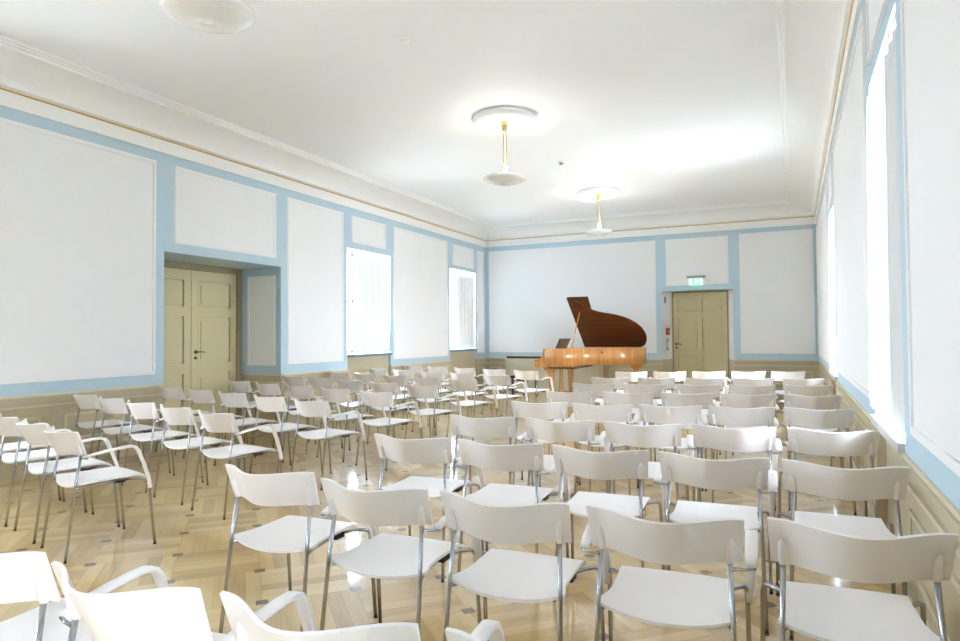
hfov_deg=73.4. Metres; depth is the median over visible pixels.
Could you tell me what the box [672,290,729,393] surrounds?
door
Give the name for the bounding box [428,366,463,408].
chair
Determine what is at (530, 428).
socket
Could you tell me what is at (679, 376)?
chair
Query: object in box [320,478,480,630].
chair
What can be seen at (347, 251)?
curtain rod
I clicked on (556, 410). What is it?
chair
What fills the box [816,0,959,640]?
wall
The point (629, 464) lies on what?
chair
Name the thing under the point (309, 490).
socket
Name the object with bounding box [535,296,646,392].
grand piano
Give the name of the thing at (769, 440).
socket
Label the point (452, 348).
window
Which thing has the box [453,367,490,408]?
chair
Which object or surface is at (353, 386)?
chair
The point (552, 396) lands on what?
chair
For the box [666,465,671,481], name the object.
socket
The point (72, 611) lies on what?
socket
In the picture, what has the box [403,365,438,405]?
chair
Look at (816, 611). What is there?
chair
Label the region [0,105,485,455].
wall
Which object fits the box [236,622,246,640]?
chair
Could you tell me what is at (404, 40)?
smoke detector
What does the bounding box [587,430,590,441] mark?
socket
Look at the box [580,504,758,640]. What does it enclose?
chair
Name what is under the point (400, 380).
chair
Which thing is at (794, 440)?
socket
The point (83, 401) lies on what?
chair
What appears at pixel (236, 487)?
socket
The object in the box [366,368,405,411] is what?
chair
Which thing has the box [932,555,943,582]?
socket
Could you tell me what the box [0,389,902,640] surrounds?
floor
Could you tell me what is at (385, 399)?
chair
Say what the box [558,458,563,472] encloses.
socket
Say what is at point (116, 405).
chair
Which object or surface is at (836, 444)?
chair
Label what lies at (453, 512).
socket
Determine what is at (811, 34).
trim
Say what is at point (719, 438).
chair
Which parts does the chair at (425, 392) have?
leg, armrest, backrest, seat, leg, armrest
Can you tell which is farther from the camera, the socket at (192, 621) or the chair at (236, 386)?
the chair at (236, 386)
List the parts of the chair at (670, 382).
backrest, seat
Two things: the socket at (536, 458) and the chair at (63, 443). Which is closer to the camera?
the socket at (536, 458)
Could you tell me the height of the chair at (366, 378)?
0.783 m
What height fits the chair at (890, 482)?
0.783 m
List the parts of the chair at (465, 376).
backrest, seat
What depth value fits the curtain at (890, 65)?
3.27 m
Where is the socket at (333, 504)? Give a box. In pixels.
[329,495,337,514]
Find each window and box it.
[347,253,391,357]
[450,272,476,351]
[829,371,837,380]
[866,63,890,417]
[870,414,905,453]
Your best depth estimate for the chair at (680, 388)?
7.30 m
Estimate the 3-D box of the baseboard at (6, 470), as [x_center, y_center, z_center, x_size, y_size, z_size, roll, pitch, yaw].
[-3.815,1.463,7.874,0.028,0.210,18.916,-1,-2,25]
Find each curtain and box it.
[357,255,388,352]
[455,273,474,348]
[828,211,837,374]
[884,28,904,432]
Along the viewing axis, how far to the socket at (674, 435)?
4.11 m
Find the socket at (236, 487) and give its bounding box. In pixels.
[233,479,240,496]
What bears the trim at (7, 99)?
attached to the wall at (90, 222)
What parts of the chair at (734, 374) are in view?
armrest, backrest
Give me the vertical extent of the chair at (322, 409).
0.783 m
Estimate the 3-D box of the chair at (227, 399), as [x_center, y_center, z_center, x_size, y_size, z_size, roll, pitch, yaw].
[-2.496,1.143,6.882,0.576,0.783,0.568,-1,-2,37]
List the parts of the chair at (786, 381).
backrest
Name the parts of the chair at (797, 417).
leg, seat, backrest, leg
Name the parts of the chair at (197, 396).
leg, backrest, leg, seat, leg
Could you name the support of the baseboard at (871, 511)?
attached to the wall at (927, 31)
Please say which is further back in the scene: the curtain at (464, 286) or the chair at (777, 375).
the curtain at (464, 286)
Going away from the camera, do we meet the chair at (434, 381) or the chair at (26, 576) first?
the chair at (26, 576)
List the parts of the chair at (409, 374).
backrest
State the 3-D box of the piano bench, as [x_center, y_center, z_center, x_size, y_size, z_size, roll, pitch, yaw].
[0.989,1.438,14.180,0.380,0.490,0.760,-1,-2,25]
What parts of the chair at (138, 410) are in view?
leg, backrest, leg, armrest, seat frame, seat, leg, armrest, leg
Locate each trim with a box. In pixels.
[0,0,851,240]
[0,0,853,240]
[0,0,861,246]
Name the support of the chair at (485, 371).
on the floor
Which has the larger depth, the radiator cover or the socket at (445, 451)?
the radiator cover
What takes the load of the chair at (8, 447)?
on the floor
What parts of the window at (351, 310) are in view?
sill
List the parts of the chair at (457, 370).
backrest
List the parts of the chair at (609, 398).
backrest, seat, leg, leg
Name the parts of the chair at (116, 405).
leg, backrest, leg, seat frame, seat, leg, leg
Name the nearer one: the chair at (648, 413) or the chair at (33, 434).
the chair at (33, 434)
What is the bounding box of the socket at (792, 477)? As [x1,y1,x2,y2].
[789,474,795,491]
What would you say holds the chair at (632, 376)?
on the floor
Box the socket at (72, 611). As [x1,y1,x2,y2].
[65,591,80,619]
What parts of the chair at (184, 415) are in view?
leg, backrest, leg, seat frame, seat, leg, leg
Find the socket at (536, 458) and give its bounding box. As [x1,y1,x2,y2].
[534,456,538,470]
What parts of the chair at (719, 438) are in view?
armrest, leg, backrest, leg, armrest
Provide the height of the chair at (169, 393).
0.783 m
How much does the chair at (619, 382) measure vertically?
0.783 m
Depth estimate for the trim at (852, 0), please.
8.65 m
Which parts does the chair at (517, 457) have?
leg, armrest, backrest, seat, leg, armrest, leg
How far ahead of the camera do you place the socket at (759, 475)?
2.98 m
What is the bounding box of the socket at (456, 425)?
[455,424,458,434]
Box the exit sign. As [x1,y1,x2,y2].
[686,275,705,285]
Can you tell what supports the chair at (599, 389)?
on the floor
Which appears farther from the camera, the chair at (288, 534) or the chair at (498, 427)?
the chair at (498, 427)
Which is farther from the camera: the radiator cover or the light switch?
the radiator cover
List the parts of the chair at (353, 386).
backrest, seat, leg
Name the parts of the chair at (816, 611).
leg, leg, seat, backrest, leg, leg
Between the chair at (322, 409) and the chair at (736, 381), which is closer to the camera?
the chair at (322, 409)
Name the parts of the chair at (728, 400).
seat, backrest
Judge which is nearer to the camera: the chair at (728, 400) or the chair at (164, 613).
the chair at (164, 613)
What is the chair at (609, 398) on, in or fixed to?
on the floor
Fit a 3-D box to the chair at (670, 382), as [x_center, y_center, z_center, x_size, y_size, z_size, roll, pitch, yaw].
[2.374,1.151,8.697,0.576,0.783,0.568,-1,-1,12]
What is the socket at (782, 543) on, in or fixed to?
attached to the chair at (816, 611)
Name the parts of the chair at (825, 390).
backrest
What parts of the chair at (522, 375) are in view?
backrest, seat, armrest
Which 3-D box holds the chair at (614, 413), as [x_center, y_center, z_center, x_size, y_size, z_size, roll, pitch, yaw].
[1.064,1.084,5.499,0.576,0.783,0.568,-1,-1,17]
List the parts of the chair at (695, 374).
backrest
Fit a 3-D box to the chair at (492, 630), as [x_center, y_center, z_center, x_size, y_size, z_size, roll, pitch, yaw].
[0.228,0.990,1.321,0.576,0.783,0.568,-1,-1,21]
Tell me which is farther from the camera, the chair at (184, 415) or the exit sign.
the exit sign
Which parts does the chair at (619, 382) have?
backrest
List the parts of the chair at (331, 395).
leg, backrest, leg, seat, leg, leg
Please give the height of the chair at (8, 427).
0.783 m
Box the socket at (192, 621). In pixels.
[186,615,199,640]
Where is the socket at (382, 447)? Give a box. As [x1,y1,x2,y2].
[380,445,385,458]
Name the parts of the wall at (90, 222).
panel, panel, dado moulding, dado moulding, panel, panel, panel, panel, panel, panel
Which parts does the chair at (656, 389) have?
seat, backrest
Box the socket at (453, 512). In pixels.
[450,509,457,530]
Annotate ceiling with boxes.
[0,0,786,224]
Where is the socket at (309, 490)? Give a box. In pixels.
[306,487,312,505]
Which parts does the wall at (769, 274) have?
panel, dado moulding, panel, panel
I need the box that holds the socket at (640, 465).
[638,463,642,478]
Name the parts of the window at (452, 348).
sill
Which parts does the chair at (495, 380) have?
leg, backrest, seat, leg, armrest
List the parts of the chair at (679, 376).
backrest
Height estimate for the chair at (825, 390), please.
0.783 m
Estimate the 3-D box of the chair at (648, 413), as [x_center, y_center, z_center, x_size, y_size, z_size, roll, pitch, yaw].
[1.590,1.077,5.372,0.531,0.783,0.568,-1,-1,17]
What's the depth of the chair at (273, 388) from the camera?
8.02 m
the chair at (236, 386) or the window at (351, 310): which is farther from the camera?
the window at (351, 310)
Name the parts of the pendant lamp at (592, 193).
lamp shade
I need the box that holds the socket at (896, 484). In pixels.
[893,481,900,499]
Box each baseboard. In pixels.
[0,381,485,479]
[487,384,783,397]
[839,432,931,630]
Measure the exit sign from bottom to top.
0.220 m
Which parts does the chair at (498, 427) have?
leg, leg, backrest, leg, leg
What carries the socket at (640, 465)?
attached to the chair at (629, 464)
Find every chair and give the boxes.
[0,413,86,526]
[0,441,60,500]
[0,551,92,640]
[13,418,119,543]
[40,426,155,563]
[51,561,315,640]
[70,393,141,464]
[95,396,170,472]
[122,400,203,492]
[153,404,238,504]
[155,386,216,455]
[183,388,248,462]
[191,409,282,519]
[214,391,283,468]
[219,464,377,633]
[219,591,420,640]
[224,380,279,441]
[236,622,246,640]
[249,394,321,473]
[252,382,309,447]
[281,375,328,426]
[282,384,342,453]
[291,398,367,489]
[306,377,356,430]
[316,387,378,461]
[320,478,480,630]
[329,371,369,411]
[334,379,386,440]
[352,373,397,422]
[355,390,421,470]
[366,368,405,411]
[367,381,422,443]
[374,433,483,582]
[381,374,428,429]
[391,369,431,416]
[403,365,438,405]
[405,384,461,438]
[412,376,455,434]
[419,371,459,420]
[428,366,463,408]
[440,490,604,640]
[445,619,504,640]
[446,378,497,439]
[449,372,492,417]
[450,414,533,493]
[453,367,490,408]
[455,439,568,572]
[481,369,520,415]
[482,374,527,417]
[511,401,577,484]
[513,370,553,402]
[521,417,609,492]
[546,391,599,454]
[551,444,663,601]
[570,403,639,494]
[572,383,614,451]
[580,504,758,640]
[591,377,627,404]
[600,392,657,461]
[604,421,688,503]
[614,371,646,392]
[619,384,668,450]
[637,377,675,404]
[639,404,703,501]
[649,371,685,398]
[654,451,777,635]
[659,392,713,461]
[675,384,720,454]
[681,378,723,434]
[686,424,781,516]
[692,371,725,391]
[701,406,778,510]
[714,393,779,459]
[721,384,777,454]
[724,371,765,391]
[725,378,775,392]
[760,517,957,640]
[771,371,805,394]
[774,378,824,439]
[775,385,834,457]
[775,407,856,515]
[776,394,841,467]
[776,459,909,640]
[778,427,879,517]
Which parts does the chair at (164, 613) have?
leg, armrest, backrest, seat, armrest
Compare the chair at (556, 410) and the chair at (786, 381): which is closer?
the chair at (556, 410)
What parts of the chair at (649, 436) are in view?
leg, backrest, seat, leg, leg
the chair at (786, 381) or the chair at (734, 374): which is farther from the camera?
the chair at (734, 374)
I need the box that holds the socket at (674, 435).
[673,434,676,446]
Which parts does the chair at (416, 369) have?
backrest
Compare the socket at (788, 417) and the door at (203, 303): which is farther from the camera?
the door at (203, 303)
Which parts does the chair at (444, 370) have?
backrest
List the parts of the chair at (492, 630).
backrest, armrest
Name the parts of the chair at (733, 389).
backrest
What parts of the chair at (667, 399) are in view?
backrest, seat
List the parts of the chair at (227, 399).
leg, backrest, armrest, leg, seat, armrest, leg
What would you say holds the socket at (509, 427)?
attached to the chair at (498, 427)
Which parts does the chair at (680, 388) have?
backrest, seat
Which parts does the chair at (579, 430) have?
leg, armrest, leg, seat, backrest, leg, armrest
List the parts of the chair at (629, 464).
leg, leg, backrest, seat, leg, leg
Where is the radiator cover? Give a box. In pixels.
[505,355,603,390]
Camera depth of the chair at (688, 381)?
8.38 m
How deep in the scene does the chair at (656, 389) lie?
7.42 m
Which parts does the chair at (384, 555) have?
leg, armrest, backrest, leg, seat frame, seat, leg, armrest, leg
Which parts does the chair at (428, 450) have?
leg, backrest, seat, leg, leg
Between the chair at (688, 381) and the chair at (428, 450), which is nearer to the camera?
the chair at (428, 450)
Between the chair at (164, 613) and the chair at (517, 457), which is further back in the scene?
the chair at (517, 457)
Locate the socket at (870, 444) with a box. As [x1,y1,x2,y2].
[868,442,873,455]
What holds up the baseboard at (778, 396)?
attached to the wall at (769, 274)
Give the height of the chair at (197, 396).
0.783 m
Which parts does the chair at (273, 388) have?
backrest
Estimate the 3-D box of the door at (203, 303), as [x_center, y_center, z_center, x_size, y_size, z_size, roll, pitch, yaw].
[-4.162,0.392,9.122,0.143,2.416,2.040,-1,-2,25]
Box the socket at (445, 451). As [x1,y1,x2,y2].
[443,449,447,462]
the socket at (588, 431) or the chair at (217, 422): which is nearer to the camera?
the socket at (588, 431)
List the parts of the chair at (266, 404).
leg, backrest, seat frame, leg, seat, leg, leg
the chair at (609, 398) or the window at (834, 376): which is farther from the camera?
the window at (834, 376)
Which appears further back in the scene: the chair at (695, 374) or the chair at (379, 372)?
the chair at (379, 372)
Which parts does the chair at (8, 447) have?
seat, leg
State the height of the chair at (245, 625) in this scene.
0.783 m
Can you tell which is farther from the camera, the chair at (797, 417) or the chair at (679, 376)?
the chair at (679, 376)
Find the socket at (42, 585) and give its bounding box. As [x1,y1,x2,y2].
[35,575,49,603]
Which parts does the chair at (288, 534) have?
leg, backrest, seat frame, leg, seat, leg, leg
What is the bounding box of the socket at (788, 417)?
[787,416,790,425]
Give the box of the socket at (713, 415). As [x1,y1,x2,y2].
[712,414,715,423]
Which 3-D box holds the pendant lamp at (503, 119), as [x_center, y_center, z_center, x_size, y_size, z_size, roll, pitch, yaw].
[0.306,-2.110,8.007,0.790,0.855,0.790,-1,-2,25]
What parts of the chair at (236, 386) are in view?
backrest, leg, seat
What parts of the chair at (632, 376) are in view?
backrest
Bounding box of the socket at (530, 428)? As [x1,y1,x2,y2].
[529,427,532,438]
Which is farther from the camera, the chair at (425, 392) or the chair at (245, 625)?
the chair at (425, 392)
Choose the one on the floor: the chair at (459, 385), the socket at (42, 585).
the chair at (459, 385)
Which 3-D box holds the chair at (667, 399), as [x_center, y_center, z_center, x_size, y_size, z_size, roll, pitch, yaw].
[2.068,1.099,6.452,0.531,0.783,0.568,-1,-1,15]
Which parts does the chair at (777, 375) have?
seat, backrest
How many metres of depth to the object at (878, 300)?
3.61 m
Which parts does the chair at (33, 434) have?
leg, backrest, leg, seat frame, seat, leg, leg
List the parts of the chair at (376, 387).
leg, backrest, seat, leg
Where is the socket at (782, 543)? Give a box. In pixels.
[778,539,787,564]
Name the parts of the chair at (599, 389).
backrest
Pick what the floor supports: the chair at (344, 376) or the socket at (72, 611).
the chair at (344, 376)
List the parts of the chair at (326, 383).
backrest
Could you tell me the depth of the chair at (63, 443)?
4.16 m
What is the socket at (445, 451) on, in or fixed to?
attached to the chair at (428, 450)
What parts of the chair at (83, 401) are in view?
leg, backrest, leg, seat, leg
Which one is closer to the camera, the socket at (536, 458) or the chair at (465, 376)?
the socket at (536, 458)
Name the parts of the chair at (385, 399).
leg, armrest, backrest, leg, seat, armrest, leg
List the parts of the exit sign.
sign plate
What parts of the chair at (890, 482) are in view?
leg, leg, seat, backrest, leg, leg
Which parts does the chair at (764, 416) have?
armrest, leg, backrest, seat, armrest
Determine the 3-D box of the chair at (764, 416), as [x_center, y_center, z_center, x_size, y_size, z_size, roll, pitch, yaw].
[2.106,1.069,5.219,0.576,0.783,0.568,-1,-1,17]
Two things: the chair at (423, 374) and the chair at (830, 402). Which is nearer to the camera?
the chair at (830, 402)
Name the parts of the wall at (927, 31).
panel, panel, panel, panel, dado moulding, panel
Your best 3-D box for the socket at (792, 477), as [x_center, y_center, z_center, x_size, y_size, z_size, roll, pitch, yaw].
[1.419,0.737,2.926,0.026,0.081,0.037,-2,-2,44]
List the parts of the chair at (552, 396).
seat, backrest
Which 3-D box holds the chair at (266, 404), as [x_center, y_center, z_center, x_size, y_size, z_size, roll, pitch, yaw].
[-1.968,1.129,6.448,0.531,0.783,0.568,-1,-2,37]
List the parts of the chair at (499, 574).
leg, leg, backrest, seat, leg, leg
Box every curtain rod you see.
[347,251,387,259]
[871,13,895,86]
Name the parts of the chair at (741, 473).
armrest, leg, leg, backrest, seat, leg, leg, armrest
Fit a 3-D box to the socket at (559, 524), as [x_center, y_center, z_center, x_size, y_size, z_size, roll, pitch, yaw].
[0.275,0.729,2.219,0.026,0.081,0.037,0,-1,2]
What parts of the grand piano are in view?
leg, action frame, leg, lid, leg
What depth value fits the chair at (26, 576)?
1.75 m
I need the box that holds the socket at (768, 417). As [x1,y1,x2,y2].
[767,416,770,425]
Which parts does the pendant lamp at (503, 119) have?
suspension rod, lamp shade, suspension rod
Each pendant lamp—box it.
[158,0,254,33]
[473,106,535,185]
[577,187,619,235]
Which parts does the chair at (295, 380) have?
backrest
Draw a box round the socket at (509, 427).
[508,426,511,437]
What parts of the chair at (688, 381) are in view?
backrest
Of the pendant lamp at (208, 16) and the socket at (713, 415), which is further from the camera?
the socket at (713, 415)
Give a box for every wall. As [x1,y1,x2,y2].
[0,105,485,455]
[485,224,818,390]
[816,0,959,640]
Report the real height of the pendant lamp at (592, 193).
0.855 m
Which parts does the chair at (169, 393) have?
leg, backrest, leg, armrest, seat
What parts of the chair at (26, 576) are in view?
backrest, leg, seat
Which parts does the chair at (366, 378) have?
backrest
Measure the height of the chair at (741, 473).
0.783 m
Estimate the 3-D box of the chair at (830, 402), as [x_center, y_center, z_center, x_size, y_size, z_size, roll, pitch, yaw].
[3.149,1.084,6.166,0.531,0.783,0.568,-1,-1,15]
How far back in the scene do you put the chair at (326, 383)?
8.95 m
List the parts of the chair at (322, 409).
leg, armrest, backrest, seat frame, leg, seat, leg, armrest, leg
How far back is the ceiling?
6.96 m
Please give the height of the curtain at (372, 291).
1.769 m
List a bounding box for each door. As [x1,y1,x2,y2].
[163,260,241,432]
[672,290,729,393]
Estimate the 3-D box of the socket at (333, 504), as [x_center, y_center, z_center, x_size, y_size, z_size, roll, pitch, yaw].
[-0.592,0.744,2.607,0.037,0.081,0.026,1,-2,-44]
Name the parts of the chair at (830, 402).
seat, backrest, leg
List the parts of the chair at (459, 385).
leg, backrest, seat, leg, armrest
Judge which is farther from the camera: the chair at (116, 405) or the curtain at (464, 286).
the curtain at (464, 286)
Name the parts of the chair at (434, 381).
backrest, seat, leg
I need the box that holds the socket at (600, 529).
[596,525,604,548]
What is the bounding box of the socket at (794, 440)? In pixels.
[793,439,796,451]
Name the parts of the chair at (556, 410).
leg, seat, backrest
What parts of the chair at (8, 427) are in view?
leg, backrest, leg, seat frame, seat, leg, armrest, leg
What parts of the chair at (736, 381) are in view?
backrest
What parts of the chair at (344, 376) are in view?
backrest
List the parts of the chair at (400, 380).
backrest, seat, leg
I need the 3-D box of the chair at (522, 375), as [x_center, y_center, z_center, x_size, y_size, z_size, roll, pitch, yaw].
[0.859,1.209,10.635,0.576,0.783,0.568,-2,-2,40]
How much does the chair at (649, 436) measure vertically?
0.783 m
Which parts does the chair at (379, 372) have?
backrest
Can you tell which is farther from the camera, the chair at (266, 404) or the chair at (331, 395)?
the chair at (331, 395)
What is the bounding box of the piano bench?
[510,375,537,395]
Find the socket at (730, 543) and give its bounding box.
[726,539,734,563]
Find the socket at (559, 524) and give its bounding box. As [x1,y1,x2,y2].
[556,521,563,543]
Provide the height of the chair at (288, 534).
0.783 m
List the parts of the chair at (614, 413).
leg, seat, backrest, leg, armrest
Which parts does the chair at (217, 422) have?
leg, backrest, armrest, leg, seat frame, seat, leg, armrest, leg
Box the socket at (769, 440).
[767,438,771,450]
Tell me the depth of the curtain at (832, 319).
7.84 m
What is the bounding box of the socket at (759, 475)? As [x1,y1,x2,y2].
[756,472,762,488]
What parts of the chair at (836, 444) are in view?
leg, leg, backrest, leg, leg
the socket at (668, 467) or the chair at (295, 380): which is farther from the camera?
the chair at (295, 380)
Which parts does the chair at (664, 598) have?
armrest, leg, leg, backrest, seat, leg, leg, armrest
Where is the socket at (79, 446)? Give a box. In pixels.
[77,443,82,455]
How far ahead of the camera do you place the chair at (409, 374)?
10.92 m
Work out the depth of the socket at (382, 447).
3.78 m
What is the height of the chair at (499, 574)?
0.783 m
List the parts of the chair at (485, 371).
backrest, seat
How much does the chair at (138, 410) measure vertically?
0.783 m
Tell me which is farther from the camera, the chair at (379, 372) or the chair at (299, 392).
the chair at (379, 372)
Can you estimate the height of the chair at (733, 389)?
0.783 m
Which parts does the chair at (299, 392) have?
leg, backrest, leg, seat, armrest, leg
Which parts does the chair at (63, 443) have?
leg, backrest, leg, seat frame, armrest, seat, armrest, leg, leg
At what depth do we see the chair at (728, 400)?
6.10 m
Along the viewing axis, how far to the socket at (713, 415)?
5.13 m
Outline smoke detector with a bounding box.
[399,36,410,44]
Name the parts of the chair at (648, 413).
leg, backrest, seat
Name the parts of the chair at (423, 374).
backrest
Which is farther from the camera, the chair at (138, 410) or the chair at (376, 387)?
the chair at (376, 387)
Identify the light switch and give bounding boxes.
[666,338,668,350]
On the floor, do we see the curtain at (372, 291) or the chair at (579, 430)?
the chair at (579, 430)

